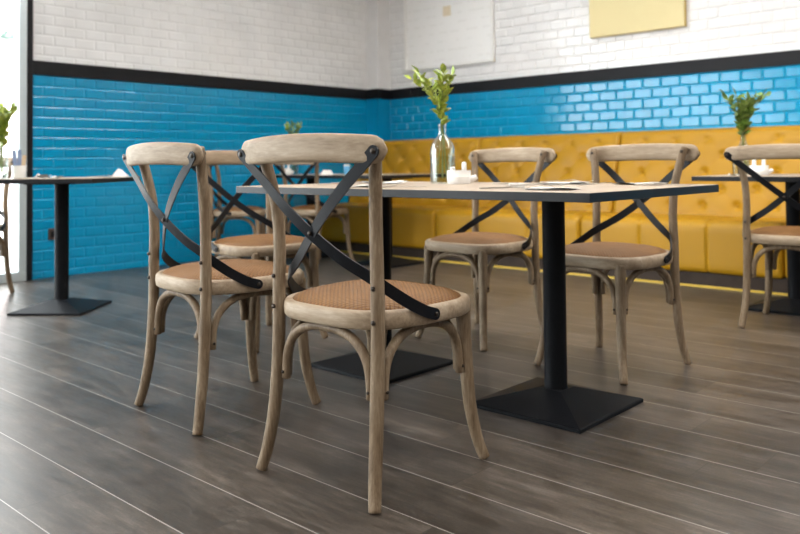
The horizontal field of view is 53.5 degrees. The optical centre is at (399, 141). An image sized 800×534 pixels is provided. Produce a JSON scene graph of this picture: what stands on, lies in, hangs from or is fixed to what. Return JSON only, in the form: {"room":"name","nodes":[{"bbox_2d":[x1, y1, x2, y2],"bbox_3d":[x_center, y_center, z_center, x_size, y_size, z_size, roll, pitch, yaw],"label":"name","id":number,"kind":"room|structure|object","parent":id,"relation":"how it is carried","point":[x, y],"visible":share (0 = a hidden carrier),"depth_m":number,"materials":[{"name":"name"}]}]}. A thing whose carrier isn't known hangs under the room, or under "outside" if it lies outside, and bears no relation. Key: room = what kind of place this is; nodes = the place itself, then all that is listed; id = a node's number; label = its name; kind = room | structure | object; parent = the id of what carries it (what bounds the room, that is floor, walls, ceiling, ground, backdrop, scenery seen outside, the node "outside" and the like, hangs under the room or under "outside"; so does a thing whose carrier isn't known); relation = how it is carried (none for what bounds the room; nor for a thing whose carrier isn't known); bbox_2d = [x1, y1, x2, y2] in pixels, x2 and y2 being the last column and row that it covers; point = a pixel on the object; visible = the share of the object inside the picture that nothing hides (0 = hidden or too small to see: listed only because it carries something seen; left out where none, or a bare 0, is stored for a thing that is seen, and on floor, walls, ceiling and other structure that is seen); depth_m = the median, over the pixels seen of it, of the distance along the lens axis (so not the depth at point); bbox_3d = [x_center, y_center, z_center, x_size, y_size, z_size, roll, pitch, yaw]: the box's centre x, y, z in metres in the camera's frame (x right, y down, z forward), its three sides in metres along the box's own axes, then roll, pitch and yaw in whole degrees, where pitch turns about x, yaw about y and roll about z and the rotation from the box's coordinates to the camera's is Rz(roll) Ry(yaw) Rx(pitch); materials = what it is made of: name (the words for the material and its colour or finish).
{"room":"restaurant","nodes":[
{"label":"restaurant","id":0,"kind":"room"},
{"bbox_2d":[32,0,366,279],"bbox_3d":[-1.535,-0.445,7.367,0.124,3.000,3.748,-2,-2,42],"label":"wall","id":1,"kind":"structure","parent":0,"point":[83,127],"depth_m":6.79,"materials":[{"name":"blue tile"}]},
{"bbox_2d":[0,0,26,283],"bbox_3d":[-6.510,-0.551,1.886,0.100,3.000,10.965,-2,-2,42],"label":"window","id":2,"kind":"structure","parent":1,"relation":"in","point":[18,274],"depth_m":5.86,"materials":[{"name":"grey metal"}]},
{"bbox_2d":[26,0,32,280],"bbox_3d":[-2.803,-0.472,5.957,0.122,3.000,0.045,-2,-2,42],"label":"trim","id":3,"kind":"structure","parent":1,"relation":"attached to","point":[29,229],"depth_m":5.90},
{"bbox_2d":[48,228,54,239],"bbox_3d":[-2.631,0.699,6.021,0.014,0.086,0.072,-2,-2,42],"label":"wall socket","id":4,"kind":"object","parent":1,"relation":"attached to","point":[51,232],"visible":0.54,"depth_m":6.01,"materials":[{"name":"black plastic"}]},
{"bbox_2d":[33,60,366,99],"bbox_3d":[-1.555,-0.535,7.252,0.016,0.107,3.548,-2,-2,42],"label":"trim","id":5,"kind":"structure","parent":1,"relation":"attached to","point":[48,68],"depth_m":6.90,"materials":[{"name":"black tile"}]},
{"bbox_2d":[366,0,390,140],"bbox_3d":[-0.229,-0.424,8.577,0.175,3.000,0.200,-2,-2,42],"label":"wall pier","id":6,"kind":"object","parent":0,"point":[377,11],"visible":0.45,"depth_m":8.52,"materials":[{"name":"white paint"}]},
{"bbox_2d":[367,88,390,99],"bbox_3d":[-0.227,-0.511,8.561,0.171,0.107,0.201,-2,-2,42],"label":"trim","id":7,"kind":"structure","parent":6,"relation":"attached to","point":[378,93],"depth_m":8.49,"materials":[{"name":"black tile"}]},
{"bbox_2d":[0,252,799,533],"bbox_3d":[-1.504,0.891,-0.151,10.260,0.100,14.970,-2,-2,42],"label":"floor","id":8,"kind":"structure","parent":0,"point":[712,444],"depth_m":2.48,"materials":[{"name":"brown wood"}]},
{"bbox_2d":[0,157,17,292],"bbox_3d":[-2.801,0.550,5.105,0.547,0.913,0.544,-1,-2,-1],"label":"chair","id":9,"kind":"object","parent":8,"relation":"on","point":[7,161],"visible":0.72,"depth_m":5.26,"materials":[{"name":"brown wood"}]},
{"bbox_2d":[0,176,139,315],"bbox_3d":[-1.995,0.598,4.681,0.680,0.771,0.680,-1,-2,3],"label":"pedestal table","id":10,"kind":"object","parent":8,"relation":"on","point":[62,304],"visible":0.91,"depth_m":4.64,"materials":[{"name":"black metal"},{"name":"pale wood laminate"}]},
{"bbox_2d":[11,166,26,178],"bbox_3d":[-2.215,0.175,4.613,0.082,0.075,0.081,-2,-2,42],"label":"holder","id":11,"kind":"object","parent":10,"relation":"on","point":[18,172],"visible":0.98,"depth_m":4.58,"materials":[{"name":"white ceramic"}]},
{"bbox_2d":[12,150,17,165],"bbox_3d":[-2.238,0.124,4.615,0.041,0.156,0.003,-1,-2,0],"label":"sachet","id":12,"kind":"object","parent":11,"relation":"in","point":[14,156],"visible":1,"depth_m":4.62,"materials":[{"name":"blue paper"}]},
{"bbox_2d":[17,150,21,165],"bbox_3d":[-2.215,0.123,4.621,0.024,0.155,0.003,-2,-2,0],"label":"sachet","id":13,"kind":"object","parent":11,"relation":"in","point":[19,152],"visible":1,"depth_m":4.62,"materials":[{"name":"blue paper"}]},
{"bbox_2d":[21,155,26,165],"bbox_3d":[-2.191,0.139,4.614,0.039,0.127,0.003,-1,-2,0],"label":"sachet","id":14,"kind":"object","parent":11,"relation":"in","point":[23,162],"visible":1,"depth_m":4.61,"materials":[{"name":"beige paper"}]},
{"bbox_2d":[35,173,50,177],"bbox_3d":[-2.079,0.196,4.613,0.090,0.029,0.070,-1,-2,0],"label":"paper napkin","id":15,"kind":"object","parent":10,"relation":"on","point":[37,175],"visible":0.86,"depth_m":4.60,"materials":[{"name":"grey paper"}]},
{"bbox_2d":[47,176,66,177],"bbox_3d":[-1.949,0.200,4.513,0.090,0.013,0.070,-1,-2,0],"label":"paper napkin","id":16,"kind":"object","parent":10,"relation":"on","point":[52,176],"visible":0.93,"depth_m":4.51,"materials":[{"name":"white paper"}]},
{"bbox_2d":[112,169,128,176],"bbox_3d":[-1.730,0.190,4.913,0.100,0.052,0.060,-1,-2,0],"label":"folded napkin","id":17,"kind":"object","parent":10,"relation":"on","point":[119,173],"visible":0.86,"depth_m":4.89,"materials":[{"name":"paper"}]},
{"bbox_3d":[-2.275,0.115,4.525,0.076,0.189,0.076,-2,-2,42],"label":"glass bottle","id":18,"kind":"object","parent":10,"relation":"on","visible":0},
{"bbox_2d":[0,101,17,174],"bbox_3d":[-2.281,-0.026,4.521,0.222,0.429,0.204,-2,-2,42],"label":"leafy branch","id":19,"kind":"object","parent":18,"relation":"in","point":[5,114],"visible":1,"depth_m":4.52,"materials":[{"name":"green plant"}]},
{"bbox_2d":[122,142,320,434],"bbox_3d":[-0.621,0.461,2.753,0.544,0.913,0.547,1,-2,-42],"label":"chair","id":20,"kind":"object","parent":8,"relation":"on","point":[248,279],"visible":0.9,"depth_m":2.59,"materials":[{"name":"brown wood"}]},
{"bbox_2d":[207,165,265,257],"bbox_3d":[-1.385,0.579,6.643,0.544,0.913,0.547,-1,-2,-2],"label":"chair","id":21,"kind":"object","parent":8,"relation":"on","point":[235,212],"visible":0.51,"depth_m":6.47,"materials":[{"name":"brown wood"}]},
{"bbox_2d":[191,150,327,352],"bbox_3d":[-0.688,0.493,3.852,0.544,0.913,0.547,-2,-2,44],"label":"chair","id":22,"kind":"object","parent":8,"relation":"on","point":[255,246],"visible":0.45,"depth_m":3.80,"materials":[{"name":"brown wood"}]},
{"bbox_2d":[273,162,354,260],"bbox_3d":[-0.718,0.574,6.684,0.547,0.913,0.544,-2,-2,38],"label":"chair","id":23,"kind":"object","parent":8,"relation":"on","point":[305,211],"visible":0.45,"depth_m":6.58,"materials":[{"name":"brown wood"}]},
{"bbox_2d":[276,174,445,267],"bbox_3d":[-0.419,0.658,6.932,1.515,0.748,0.850,-2,-2,42],"label":"pedestal table","id":24,"kind":"object","parent":8,"relation":"on","point":[396,262],"visible":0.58,"depth_m":6.58,"materials":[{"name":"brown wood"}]},
{"bbox_2d":[280,169,293,174],"bbox_3d":[-1.007,0.264,7.024,0.117,0.055,0.102,-2,-2,42],"label":"holder","id":25,"kind":"object","parent":24,"relation":"on","point":[287,171],"visible":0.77,"depth_m":7.00,"materials":[{"name":"white ceramic"}]},
{"bbox_2d":[321,170,333,174],"bbox_3d":[-0.615,0.258,6.692,0.110,0.042,0.060,-1,-2,0],"label":"folded napkin","id":26,"kind":"object","parent":24,"relation":"on","point":[324,172],"visible":0.93,"depth_m":6.67,"materials":[{"name":"paper"}]},
{"bbox_2d":[343,164,350,174],"bbox_3d":[-0.451,0.234,6.743,0.062,0.088,0.061,-2,-2,42],"label":"plastic cup","id":27,"kind":"object","parent":24,"relation":"on","point":[346,166],"visible":0.81,"depth_m":6.72,"materials":[{"name":"plastic"}]},
{"bbox_3d":[-0.955,0.200,7.154,0.068,0.189,0.068,-2,-2,42],"label":"glass bottle","id":28,"kind":"object","parent":24,"relation":"on","visible":0},
{"bbox_2d":[284,120,301,171],"bbox_3d":[-0.968,0.041,7.159,0.160,0.464,0.140,-2,-2,42],"label":"leafy branch","id":29,"kind":"object","parent":28,"relation":"in","point":[287,123],"visible":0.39,"depth_m":7.16,"materials":[{"name":"green plant"}]},
{"bbox_2d":[237,133,488,513],"bbox_3d":[-0.089,0.439,2.191,0.547,0.913,0.544,-2,-2,41],"label":"chair","id":30,"kind":"object","parent":8,"relation":"on","point":[374,304],"visible":1,"depth_m":2.03,"materials":[{"name":"brown wood"}]},
{"bbox_2d":[321,137,485,258],"bbox_3d":[-0.031,0.509,7.672,1.615,1.080,0.809,-2,-2,42],"label":"banquette","id":31,"kind":"object","parent":8,"relation":"on","point":[413,219],"visible":0.56,"depth_m":7.51,"materials":[{"name":"yellow leather"}]},
{"bbox_2d":[236,181,718,433],"bbox_3d":[0.237,0.540,3.014,1.603,0.748,0.917,-2,-2,42],"label":"pedestal table","id":32,"kind":"object","parent":8,"relation":"on","point":[551,401],"visible":0.75,"depth_m":2.71,"materials":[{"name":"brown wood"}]},
{"bbox_2d":[352,184,386,186],"bbox_3d":[-0.112,0.162,2.922,0.110,0.007,0.160,1,-2,-45],"label":"paper napkin","id":33,"kind":"object","parent":32,"relation":"on","point":[364,185],"visible":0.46,"depth_m":2.93,"materials":[{"name":"white paper"}]},
{"bbox_2d":[359,180,406,183],"bbox_3d":[-0.076,0.172,3.390,0.190,0.013,0.140,-1,-2,14],"label":"paper napkin","id":34,"kind":"object","parent":32,"relation":"on","point":[398,181],"visible":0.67,"depth_m":3.39,"materials":[{"name":"white paper"}]},
{"bbox_2d":[368,185,426,186],"bbox_3d":[-0.010,0.159,2.846,0.212,0.007,0.019,-1,-2,7],"label":"table knife","id":35,"kind":"object","parent":32,"relation":"on","point":[387,185],"visible":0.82,"depth_m":2.83,"materials":[{"name":"metal"}]},
{"bbox_2d":[430,124,454,183],"bbox_3d":[0.177,0.049,3.309,0.104,0.249,0.104,-2,-2,42],"label":"glass bottle","id":36,"kind":"object","parent":32,"relation":"on","point":[437,124],"visible":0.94,"depth_m":3.30,"materials":[{"name":"glass"}]},
{"bbox_2d":[404,63,456,177],"bbox_3d":[0.135,-0.085,3.308,0.219,0.473,0.225,0,-2,-9],"label":"leafy branch","id":37,"kind":"object","parent":36,"relation":"in","point":[442,98],"visible":1,"depth_m":3.30,"materials":[{"name":"green plant"}]},
{"bbox_2d":[447,170,477,183],"bbox_3d":[0.246,0.143,3.226,0.115,0.055,0.100,-2,-2,42],"label":"holder","id":38,"kind":"object","parent":32,"relation":"on","point":[453,176],"visible":1,"depth_m":3.19,"materials":[{"name":"white ceramic"}]},
{"bbox_2d":[462,162,466,169],"bbox_3d":[0.262,0.122,3.244,0.023,0.082,0.023,-2,-2,42],"label":"salt shaker","id":39,"kind":"object","parent":38,"relation":"in","point":[464,167],"visible":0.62,"depth_m":3.24,"materials":[{"name":"white ceramic"}]},
{"bbox_2d":[479,186,533,188],"bbox_3d":[0.360,0.147,2.553,0.212,0.007,0.019,-1,-2,-2],"label":"table knife","id":40,"kind":"object","parent":32,"relation":"on","point":[507,186],"visible":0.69,"depth_m":2.54,"materials":[{"name":"metal"}]},
{"bbox_2d":[509,183,524,186],"bbox_3d":[0.398,0.148,2.701,0.052,0.014,0.032,-1,-2,0],"label":"folded napkin","id":41,"kind":"object","parent":32,"relation":"on","point":[509,183],"visible":0.61,"depth_m":2.69,"materials":[{"name":"paper"}]},
{"bbox_2d":[525,187,576,189],"bbox_3d":[0.462,0.142,2.423,0.160,0.007,0.110,-2,-2,37],"label":"paper napkin","id":42,"kind":"object","parent":32,"relation":"on","point":[534,188],"visible":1,"depth_m":2.41,"materials":[{"name":"white paper"}]},
{"bbox_2d":[505,183,568,185],"bbox_3d":[0.422,0.131,2.444,0.198,0.009,0.023,0,-2,-7],"label":"fork","id":43,"kind":"object","parent":42,"relation":"on","point":[534,183],"visible":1,"depth_m":2.44,"materials":[{"name":"metal"}]},
{"bbox_2d":[539,182,590,183],"bbox_3d":[0.631,0.158,3.082,0.200,0.008,0.130,-2,-2,37],"label":"paper napkin","id":44,"kind":"object","parent":32,"relation":"on","point":[539,182],"visible":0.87,"depth_m":3.07,"materials":[{"name":"white paper"}]},
{"bbox_2d":[540,180,593,181],"bbox_3d":[0.625,0.146,2.981,0.198,0.009,0.023,-1,-2,22],"label":"fork","id":45,"kind":"object","parent":32,"relation":"on","point":[558,180],"visible":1,"depth_m":2.98,"materials":[{"name":"metal"}]},
{"bbox_2d":[579,182,626,184],"bbox_3d":[0.730,0.150,2.860,0.198,0.009,0.023,0,-2,-9],"label":"fork","id":46,"kind":"object","parent":32,"relation":"on","point":[604,182],"visible":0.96,"depth_m":2.85,"materials":[{"name":"metal"}]},
{"bbox_2d":[616,182,667,184],"bbox_3d":[0.867,0.149,2.866,0.170,0.010,0.110,-2,-2,34],"label":"paper napkin","id":47,"kind":"object","parent":32,"relation":"on","point":[616,182],"visible":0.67,"depth_m":2.87,"materials":[{"name":"white paper"}]},
{"bbox_2d":[634,183,698,184],"bbox_3d":[0.925,0.147,2.756,0.212,0.007,0.019,-1,-2,14],"label":"table knife","id":48,"kind":"object","parent":32,"relation":"on","point":[650,183],"visible":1,"depth_m":2.75,"materials":[{"name":"metal"}]},
{"bbox_2d":[415,147,556,350],"bbox_3d":[0.407,0.481,3.846,0.544,0.913,0.547,1,-2,-44],"label":"chair","id":49,"kind":"object","parent":8,"relation":"on","point":[474,247],"visible":0.94,"depth_m":3.80,"materials":[{"name":"brown wood"}]},
{"bbox_2d":[436,132,624,273],"bbox_3d":[1.146,0.470,6.726,1.400,1.080,1.004,-2,-2,42],"label":"banquette","id":50,"kind":"object","parent":8,"relation":"on","point":[571,164],"visible":0.44,"depth_m":6.62,"materials":[{"name":"yellow leather"}]},
{"bbox_2d":[533,143,699,384],"bbox_3d":[0.885,0.461,3.293,0.544,0.913,0.547,1,-2,-42],"label":"chair","id":51,"kind":"object","parent":8,"relation":"on","point":[596,255],"visible":0.82,"depth_m":3.25,"materials":[{"name":"brown wood"}]},
{"bbox_2d":[581,125,799,292],"bbox_3d":[2.185,0.432,5.774,1.420,1.080,1.004,-2,-2,42],"label":"banquette","id":52,"kind":"object","parent":8,"relation":"on","point":[710,225],"visible":0.54,"depth_m":5.59,"materials":[{"name":"yellow leather"}]},
{"bbox_2d":[340,250,787,295],"bbox_3d":[1.753,0.961,5.448,7.225,0.014,0.017,-2,-2,42],"label":"trim","id":53,"kind":"structure","parent":52,"relation":"attached to","point":[507,267],"depth_m":5.53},
{"bbox_2d":[691,174,799,315],"bbox_3d":[2.212,0.561,4.454,0.806,0.748,0.850,-2,-2,42],"label":"pedestal table","id":54,"kind":"object","parent":8,"relation":"on","point":[790,304],"visible":0.62,"depth_m":4.41,"materials":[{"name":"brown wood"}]},
{"bbox_2d":[749,165,773,174],"bbox_3d":[2.052,0.161,4.520,0.121,0.055,0.106,-2,-2,42],"label":"holder","id":55,"kind":"object","parent":54,"relation":"on","point":[760,169],"visible":0.76,"depth_m":4.48,"materials":[{"name":"white ceramic"}]},
{"bbox_3d":[1.991,0.070,4.598,0.072,0.244,0.072,-2,-2,42],"label":"glass bottle","id":56,"kind":"object","parent":54,"relation":"on","visible":0},
{"bbox_2d":[719,87,770,164],"bbox_3d":[1.993,-0.070,4.576,0.270,0.480,0.291,-2,-2,42],"label":"leafy branch","id":57,"kind":"object","parent":56,"relation":"in","point":[745,110],"visible":0.94,"depth_m":4.59,"materials":[{"name":"green plant"}]},
{"bbox_2d":[724,144,799,327],"bbox_3d":[1.982,0.469,3.987,0.547,0.913,0.544,-2,-2,37],"label":"chair","id":58,"kind":"object","parent":8,"relation":"on","point":[776,238],"visible":1,"depth_m":3.93,"materials":[{"name":"brown wood"}]},
{"bbox_2d":[389,0,799,140],"bbox_3d":[3.500,-0.553,5.359,10.050,3.000,0.126,-2,-2,42],"label":"wall","id":59,"kind":"structure","parent":0,"point":[533,37],"depth_m":6.88,"materials":[{"name":"blue tile"}]},
{"bbox_2d":[404,0,494,71],"bbox_3d":[0.477,-1.172,8.037,1.154,0.830,0.030,-2,-2,42],"label":"picture","id":60,"kind":"object","parent":59,"relation":"attached to","point":[436,32],"visible":1,"depth_m":8.03,"materials":[{"name":"paper"}]},
{"bbox_2d":[390,50,799,98],"bbox_3d":[3.529,-0.643,5.246,9.850,0.107,0.016,-2,-2,42],"label":"trim","id":61,"kind":"structure","parent":59,"relation":"attached to","point":[792,57],"depth_m":6.73,"materials":[{"name":"black tile"}]},
{"bbox_2d":[589,0,686,38],"bbox_3d":[1.974,-1.276,6.656,0.845,0.722,0.045,-2,-2,42],"label":"picture","id":62,"kind":"object","parent":59,"relation":"attached to","point":[607,18],"visible":1,"depth_m":6.64},
{"label":"outside","id":63,"kind":"structure","parent":0,"visible":0},
{"bbox_2d":[0,225,12,271],"bbox_3d":[-17.002,1.515,15.561,33.840,0.100,50.000,-2,-2,42],"label":"ground","id":64,"kind":"structure","parent":63,"point":[2,269],"depth_m":8.03,"materials":[{"name":"white"}]},
{"bbox_2d":[0,0,13,225],"bbox_3d":[-6.417,-1.363,11.338,0.700,5.200,14.000,-2,-2,42],"label":"building","id":65,"kind":"structure","parent":64,"relation":"on","point":[6,6],"depth_m":11.82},
{"bbox_2d":[0,30,13,39],"bbox_3d":[-5.795,-1.585,11.722,0.239,0.152,0.239,-1,-2,-2],"label":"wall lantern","id":66,"kind":"object","parent":65,"relation":"attached to","point":[6,35],"visible":0.97,"depth_m":11.65,"materials":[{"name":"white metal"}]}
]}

